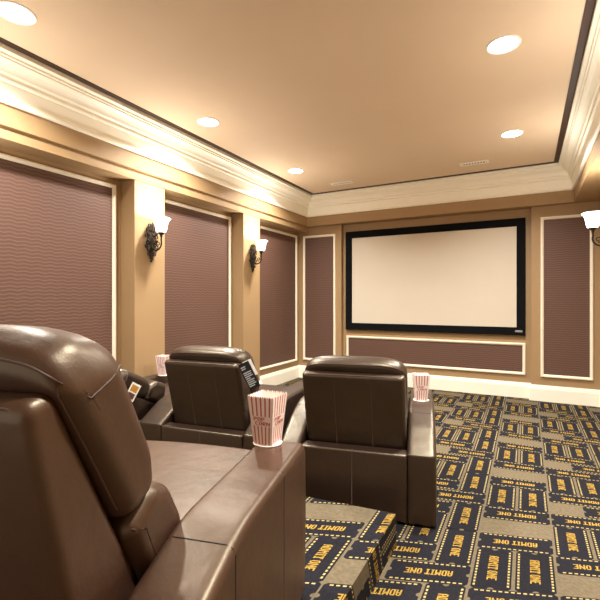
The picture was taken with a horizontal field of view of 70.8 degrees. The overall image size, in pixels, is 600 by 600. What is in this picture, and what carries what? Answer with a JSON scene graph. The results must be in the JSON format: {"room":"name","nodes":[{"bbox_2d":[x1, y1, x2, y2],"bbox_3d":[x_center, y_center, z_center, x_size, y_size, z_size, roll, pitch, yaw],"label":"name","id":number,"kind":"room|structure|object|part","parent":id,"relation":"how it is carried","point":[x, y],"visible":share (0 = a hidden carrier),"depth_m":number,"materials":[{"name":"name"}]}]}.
{"room":"home theater","nodes":[
{"label":"home theater","id":0,"kind":"room"},
{"bbox_2d":[0,147,298,375],"bbox_3d":[-1.833,-0.176,3.479,0.120,2.912,7.840,0,0,28],"label":"wall","id":1,"kind":"structure","parent":0,"point":[2,150],"depth_m":3.77,"materials":[{"name":"beige paint"}]},
{"bbox_2d":[0,153,115,359],"bbox_3d":[-1.901,-0.027,3.198,0.028,1.970,1.180,0,0,28],"label":"wall panel","id":2,"kind":"object","parent":1,"relation":"attached to","point":[58,226],"visible":0.61,"depth_m":3.26,"materials":[{"name":"fabric"}]},
{"bbox_2d":[121,179,164,376],"bbox_3d":[-1.444,0.084,3.894,0.175,2.293,0.352,0,0,28],"label":"pillar","id":3,"kind":"structure","parent":1,"relation":"attached to","point":[142,281],"depth_m":3.78,"materials":[{"name":"beige paint"}]},
{"bbox_2d":[0,125,308,233],"bbox_3d":[-1.718,-1.104,3.372,0.184,0.096,7.520,0,0,28],"label":"trim","id":4,"kind":"structure","parent":1,"relation":"attached to","point":[11,139],"depth_m":3.53,"materials":[{"name":"beige paint"}]},
{"bbox_2d":[145,216,170,262],"bbox_3d":[-1.271,-0.537,3.802,0.225,0.394,0.166,0,0,28],"label":"wall sconce","id":5,"kind":"object","parent":1,"relation":"attached to","point":[161,223],"visible":1,"depth_m":3.80,"materials":[{"name":"brown metal"}]},
{"bbox_3d":[-1.299,-0.509,3.817,0.141,0.133,0.015,0,0,28],"label":"arm","id":6,"kind":"part","parent":5,"relation":"part of","materials":[{"name":"brown metal"}]},
{"bbox_3d":[-1.245,-0.669,3.788,0.166,0.129,0.166,0,0,28],"label":"lamp shade","id":7,"kind":"part","parent":5,"relation":"part of","materials":[{"name":"white glass"}]},
{"bbox_2d":[165,199,230,354],"bbox_3d":[-1.122,-0.027,4.650,0.028,1.970,1.165,0,0,28],"label":"wall panel","id":8,"kind":"object","parent":1,"relation":"attached to","point":[197,240],"visible":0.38,"depth_m":4.62,"materials":[{"name":"fabric"}]},
{"bbox_2d":[232,213,259,380],"bbox_3d":[-0.678,0.084,5.322,0.175,2.293,0.360,0,0,28],"label":"pillar","id":9,"kind":"structure","parent":1,"relation":"attached to","point":[245,227],"depth_m":5.19,"materials":[{"name":"beige paint"}]},
{"bbox_2d":[249,240,267,272],"bbox_3d":[-0.505,-0.537,5.229,0.225,0.394,0.166,0,0,28],"label":"wall sconce","id":10,"kind":"object","parent":1,"relation":"attached to","point":[261,244],"visible":1,"depth_m":5.22,"materials":[{"name":"brown metal"}]},
{"bbox_3d":[-0.479,-0.669,5.215,0.166,0.129,0.166,0,0,28],"label":"lamp shade","id":11,"kind":"part","parent":10,"relation":"part of","materials":[{"name":"white glass"}]},
{"bbox_2d":[260,226,296,370],"bbox_3d":[-0.340,-0.027,6.108,0.028,1.970,1.225,0,0,28],"label":"wall panel","id":12,"kind":"object","parent":1,"relation":"attached to","point":[278,265],"visible":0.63,"depth_m":6.17,"materials":[{"name":"fabric"}]},
{"bbox_2d":[259,365,298,384],"bbox_3d":[-1.712,1.133,3.369,0.199,0.194,7.520,0,0,28],"label":"baseboard","id":13,"kind":"structure","parent":1,"relation":"attached to","point":[281,376],"depth_m":6.19,"materials":[{"name":"beige paint"}]},
{"bbox_2d":[0,102,599,226],"bbox_3d":[-0.018,-1.362,2.506,4.000,0.440,7.600,0,0,28],"label":"crown molding","id":14,"kind":"structure","parent":1,"relation":"attached to","point":[587,188],"depth_m":4.57,"materials":[{"name":"beige paint"}]},
{"bbox_2d":[0,0,585,192],"bbox_3d":[-0.018,-1.607,2.506,4.000,0.050,7.600,0,0,28],"label":"ceiling","id":15,"kind":"structure","parent":0,"point":[364,93],"depth_m":2.91,"materials":[{"name":"beige paint"}]},
{"bbox_2d":[0,0,36,25],"bbox_3d":[-1.567,-1.579,2.326,0.200,0.007,0.200,0,0,28],"label":"recessed light","id":16,"kind":"object","parent":15,"relation":"in","point":[14,12],"visible":1,"depth_m":2.33,"materials":[{"name":"white glass"}]},
{"bbox_2d":[197,117,219,126],"bbox_3d":[-0.815,-1.579,3.750,0.200,0.007,0.200,0,0,28],"label":"recessed light","id":17,"kind":"object","parent":15,"relation":"in","point":[204,121],"visible":1,"depth_m":3.75,"materials":[{"name":"white glass"}]},
{"bbox_2d":[287,168,303,173],"bbox_3d":[-0.054,-1.579,5.169,0.200,0.007,0.200,0,0,28],"label":"recessed light","id":18,"kind":"object","parent":15,"relation":"in","point":[293,170],"visible":1,"depth_m":5.15,"materials":[{"name":"white glass"}]},
{"bbox_2d":[0,0,595,194],"bbox_3d":[-0.036,-1.579,2.589,3.160,0.006,6.800,0,0,28],"label":"trim","id":19,"kind":"structure","parent":15,"relation":"attached to","point":[590,4],"depth_m":3.25,"materials":[{"name":"wood"}]},
{"bbox_2d":[330,181,353,185],"bbox_3d":[0.566,-1.577,5.710,0.310,0.009,0.110,0,0,28],"label":"ceiling vent","id":20,"kind":"object","parent":15,"relation":"in","point":[344,182],"visible":1,"depth_m":5.71,"materials":[{"name":"metal"}]},
{"bbox_2d":[459,160,488,166],"bbox_3d":[2.011,-1.577,4.873,0.310,0.009,0.110,0,0,28],"label":"ceiling vent","id":21,"kind":"object","parent":15,"relation":"in","point":[481,161],"visible":1,"depth_m":4.87,"materials":[{"name":"metal"}]},
{"bbox_2d":[486,35,521,54],"bbox_3d":[1.260,-1.579,2.615,0.200,0.007,0.200,0,0,28],"label":"recessed light","id":22,"kind":"object","parent":15,"relation":"in","point":[504,44],"visible":1,"depth_m":2.61,"materials":[{"name":"white glass"}]},
{"bbox_2d":[500,129,523,137],"bbox_3d":[2.016,-1.579,4.014,0.200,0.007,0.200,0,0,28],"label":"recessed light","id":23,"kind":"object","parent":15,"relation":"in","point":[511,133],"visible":1,"depth_m":4.00,"materials":[{"name":"white glass"}]},
{"bbox_2d":[278,378,599,599],"bbox_3d":[-0.018,1.254,2.506,4.000,0.051,7.600,0,0,28],"label":"floor","id":24,"kind":"structure","parent":0,"point":[518,479],"depth_m":2.46,"materials":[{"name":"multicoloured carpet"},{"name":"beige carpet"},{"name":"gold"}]},
{"bbox_2d":[120,368,169,421],"bbox_3d":[-1.226,0.838,3.344,0.521,0.784,1.231,0,0,20],"label":"recliner","id":25,"kind":"object","parent":24,"relation":"on","point":[154,387],"visible":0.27,"depth_m":3.00,"materials":[{"name":"brown leather"}]},
{"bbox_2d":[128,382,140,401],"bbox_3d":[-1.070,0.588,2.700,0.109,0.131,0.003,0,0,0],"label":"tag","id":26,"kind":"object","parent":25,"relation":"hanging from","point":[134,388],"visible":0.84,"depth_m":2.70,"materials":[{"name":"white paper"}]},
{"bbox_2d":[130,384,138,392],"bbox_3d":[-1.059,0.568,2.699,0.044,0.044,0.001,28,0,0],"label":"print","id":27,"kind":"object","parent":26,"relation":"attached to","point":[134,388],"depth_m":2.70},
{"bbox_2d":[121,368,149,396],"bbox_3d":[-1.316,0.570,2.950,0.410,0.246,0.360,0,0,20],"label":"cushion","id":28,"kind":"object","parent":25,"relation":"on","point":[129,377],"depth_m":2.92,"materials":[{"name":"brown leather"}]},
{"bbox_3d":[-1.290,0.771,3.021,0.380,0.384,0.539,0,0,20],"label":"panel","id":29,"kind":"part","parent":25,"relation":"part of","materials":[{"name":"brown leather"}]},
{"bbox_2d":[139,379,164,403],"bbox_3d":[-1.235,0.688,3.172,0.406,0.198,0.234,0,0,20],"label":"lumbar cushion","id":30,"kind":"object","parent":25,"relation":"on","point":[154,390],"depth_m":3.07,"materials":[{"name":"brown leather"}]},
{"bbox_3d":[-1.396,0.944,3.486,0.100,0.548,0.940,0,0,20],"label":"armrest","id":31,"kind":"part","parent":25,"relation":"part of","materials":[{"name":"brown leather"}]},
{"bbox_2d":[155,355,169,375],"bbox_3d":[-1.212,0.582,3.761,0.106,0.176,0.106,0,0,18],"label":"tub","id":32,"kind":"object","parent":25,"relation":"on","point":[160,359],"visible":0.65,"depth_m":3.72,"materials":[{"name":"white cardboard"}]},
{"bbox_2d":[163,382,169,395],"bbox_3d":[-1.103,0.813,3.529,0.412,0.170,0.798,0,0,20],"label":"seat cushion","id":33,"kind":"object","parent":25,"relation":"on","point":[167,391],"depth_m":3.51,"materials":[{"name":"brown leather"}]},
{"bbox_2d":[140,345,303,449],"bbox_3d":[-0.478,0.767,3.206,0.948,0.926,1.078,0,0,20],"label":"recliner","id":34,"kind":"object","parent":24,"relation":"on","point":[206,402],"visible":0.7,"depth_m":2.74,"materials":[{"name":"brown leather"}]},
{"bbox_3d":[-0.841,0.944,3.306,0.195,0.548,1.000,0,0,20],"label":"armrest","id":35,"kind":"part","parent":34,"relation":"part of","materials":[{"name":"brown leather"}]},
{"bbox_3d":[-0.585,0.654,2.851,0.560,0.521,0.338,0,0,20],"label":"panel","id":36,"kind":"part","parent":34,"relation":"part of","materials":[{"name":"brown leather"}]},
{"bbox_2d":[174,358,259,393],"bbox_3d":[-0.581,0.485,2.862,0.580,0.316,0.286,0,0,20],"label":"cushion","id":37,"kind":"object","parent":34,"relation":"on","point":[184,383],"depth_m":2.71,"materials":[{"name":"brown leather"}]},
{"bbox_2d":[238,359,259,389],"bbox_3d":[-0.311,0.456,2.582,0.137,0.194,0.006,0,0,0],"label":"tag","id":38,"kind":"object","parent":34,"relation":"on","point":[247,368],"visible":1,"depth_m":2.58,"materials":[{"name":"grey paper"}]},
{"bbox_2d":[241,366,255,386],"bbox_3d":[-0.312,0.465,2.579,0.050,0.131,0.001,-26,0,0],"label":"print","id":39,"kind":"object","parent":38,"relation":"attached to","point":[244,366],"depth_m":2.58},
{"bbox_2d":[259,384,286,391],"bbox_3d":[-0.419,0.813,3.302,0.592,0.170,0.858,0,0,20],"label":"seat cushion","id":40,"kind":"object","parent":34,"relation":"on","point":[275,388],"depth_m":3.52,"materials":[{"name":"brown leather"}]},
{"bbox_3d":[-0.116,0.944,3.039,0.150,0.548,1.000,0,0,20],"label":"armrest","id":41,"kind":"part","parent":34,"relation":"part of","materials":[{"name":"brown leather"}]},
{"bbox_2d":[301,496,395,599],"bbox_3d":[-1.462,1.149,1.062,2.820,0.161,3.690,0,0,28],"label":"platform","id":42,"kind":"object","parent":24,"relation":"on","point":[348,548],"visible":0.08,"depth_m":1.85,"materials":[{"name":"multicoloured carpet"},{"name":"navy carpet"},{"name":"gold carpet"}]},
{"bbox_2d":[0,324,305,599],"bbox_3d":[-0.525,0.557,1.212,0.903,1.026,1.078,0,0,14],"label":"recliner","id":43,"kind":"object","parent":42,"relation":"on","point":[92,508],"visible":1,"depth_m":0.80,"materials":[{"name":"brown leather"}]},
{"bbox_3d":[-0.616,0.460,0.853,0.514,0.620,0.338,0,0,14],"label":"panel","id":44,"kind":"part","parent":43,"relation":"part of","materials":[{"name":"brown leather"}]},
{"bbox_2d":[0,352,151,516],"bbox_3d":[-0.613,0.259,0.865,0.564,0.376,0.286,0,0,14],"label":"cushion","id":45,"kind":"object","parent":43,"relation":"on","point":[93,458],"depth_m":0.72,"materials":[{"name":"brown leather"}]},
{"bbox_2d":[107,481,179,580],"bbox_3d":[-0.577,0.517,1.007,0.560,0.242,0.228,0,0,14],"label":"lumbar cushion","id":46,"kind":"object","parent":43,"relation":"on","point":[143,522],"depth_m":0.88,"materials":[{"name":"brown leather"}]},
{"bbox_2d":[136,440,249,584],"bbox_3d":[-0.498,0.653,1.319,0.552,0.170,0.858,0,0,14],"label":"seat cushion","id":47,"kind":"object","parent":43,"relation":"on","point":[188,471],"depth_m":1.44,"materials":[{"name":"brown leather"}]},
{"bbox_3d":[-0.179,0.784,1.093,0.170,0.548,0.999,0,0,14],"label":"armrest","id":48,"kind":"part","parent":43,"relation":"part of","materials":[{"name":"brown leather"}]},
{"bbox_2d":[248,390,286,447],"bbox_3d":[-0.115,0.421,1.507,0.106,0.176,0.106,0,0,25],"label":"tub","id":49,"kind":"object","parent":43,"relation":"on","point":[266,408],"visible":1,"depth_m":1.47,"materials":[{"name":"white cardboard"}]},
{"bbox_2d":[282,355,436,526],"bbox_3d":[0.452,0.780,2.884,0.888,0.901,1.078,0,0,16],"label":"recliner","id":50,"kind":"object","parent":24,"relation":"on","point":[367,443],"visible":0.98,"depth_m":2.39,"materials":[{"name":"brown leather"}]},
{"bbox_3d":[0.081,0.944,2.959,0.130,0.548,1.000,0,0,16],"label":"armrest","id":51,"kind":"part","parent":50,"relation":"part of","materials":[{"name":"brown leather"}]},
{"bbox_3d":[0.337,0.662,2.531,0.586,0.496,0.338,0,0,16],"label":"panel","id":52,"kind":"part","parent":50,"relation":"part of","materials":[{"name":"brown leather"}]},
{"bbox_2d":[313,369,407,405],"bbox_3d":[0.340,0.501,2.543,0.596,0.301,0.286,0,0,16],"label":"cushion","id":53,"kind":"object","parent":50,"relation":"on","point":[322,396],"depth_m":2.39,"materials":[{"name":"brown leather"}]},
{"bbox_2d":[407,396,409,439],"bbox_3d":[0.471,0.813,2.993,0.592,0.170,0.858,0,0,16],"label":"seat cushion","id":54,"kind":"object","parent":50,"relation":"on","point":[408,418],"depth_m":2.57,"materials":[{"name":"brown leather"}]},
{"bbox_2d":[412,372,429,401],"bbox_3d":[0.809,0.582,2.826,0.106,0.176,0.106,0,0,8],"label":"tub","id":55,"kind":"object","parent":50,"relation":"on","point":[421,381],"visible":1,"depth_m":2.78,"materials":[{"name":"white cardboard"}]},
{"bbox_3d":[0.794,0.944,2.752,0.155,0.548,1.000,0,0,16],"label":"armrest","id":56,"kind":"part","parent":50,"relation":"part of","materials":[{"name":"brown leather"}]},
{"bbox_2d":[299,201,599,389],"bbox_3d":[1.787,-0.176,5.872,4.000,2.912,0.200,0,0,28],"label":"wall","id":57,"kind":"structure","parent":0,"point":[533,215],"depth_m":5.41,"materials":[{"name":"beige paint"}]},
{"bbox_2d":[0,0,599,216],"bbox_3d":[-0.036,-1.432,2.589,3.490,0.300,7.130,0,0,28],"label":"trim","id":58,"kind":"structure","parent":57,"relation":"attached to","point":[27,84],"depth_m":3.99,"materials":[{"name":"beige paint"}]},
{"bbox_2d":[303,234,335,359],"bbox_3d":[0.292,-0.030,6.545,0.554,1.951,0.028,0,0,28],"label":"wall panel","id":59,"kind":"object","parent":57,"relation":"attached to","point":[319,251],"visible":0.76,"depth_m":6.55,"materials":[{"name":"fabric"}]},
{"bbox_2d":[346,217,525,335],"bbox_3d":[1.757,-0.292,5.835,2.402,1.470,0.054,0,0,28],"label":"projection screen","id":60,"kind":"object","parent":57,"relation":"attached to","point":[466,277],"visible":1,"depth_m":5.75,"materials":[{"name":"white fabric"}]},
{"bbox_2d":[346,335,525,374],"bbox_3d":[1.763,0.740,5.847,2.402,0.400,0.028,0,0,28],"label":"wall panel","id":61,"kind":"object","parent":57,"relation":"attached to","point":[478,356],"visible":0.87,"depth_m":5.73,"materials":[{"name":"fabric"}]},
{"bbox_2d":[299,365,599,406],"bbox_3d":[1.753,1.133,5.809,4.000,0.194,0.104,0,0,28],"label":"baseboard","id":62,"kind":"structure","parent":57,"relation":"attached to","point":[556,394],"depth_m":5.33,"materials":[{"name":"beige paint"}]},
{"bbox_2d":[541,214,593,380],"bbox_3d":[3.160,-0.035,5.007,0.532,1.941,0.028,0,0,28],"label":"wall panel","id":63,"kind":"object","parent":57,"relation":"attached to","point":[567,246],"visible":0.87,"depth_m":5.01,"materials":[{"name":"fabric"}]},
{"bbox_3d":[1.798,-0.176,1.532,0.120,2.912,7.840,0,0,28],"label":"wall","id":64,"kind":"structure","parent":0,"visible":0},
{"bbox_2d":[581,211,599,245],"bbox_3d":[2.534,-0.549,3.600,0.225,0.394,0.166,0,0,28],"label":"wall sconce","id":65,"kind":"object","parent":64,"relation":"attached to","point":[592,219],"visible":1,"depth_m":3.58,"materials":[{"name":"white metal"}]},
{"bbox_3d":[2.507,-0.681,3.614,0.166,0.129,0.166,0,0,28],"label":"lamp shade","id":66,"kind":"part","parent":65,"relation":"part of","materials":[{"name":"white glass"}]},
{"bbox_3d":[2.562,-0.521,3.585,0.141,0.133,0.015,0,0,28],"label":"arm","id":67,"kind":"part","parent":65,"relation":"part of","materials":[{"name":"brown metal"}]}
]}

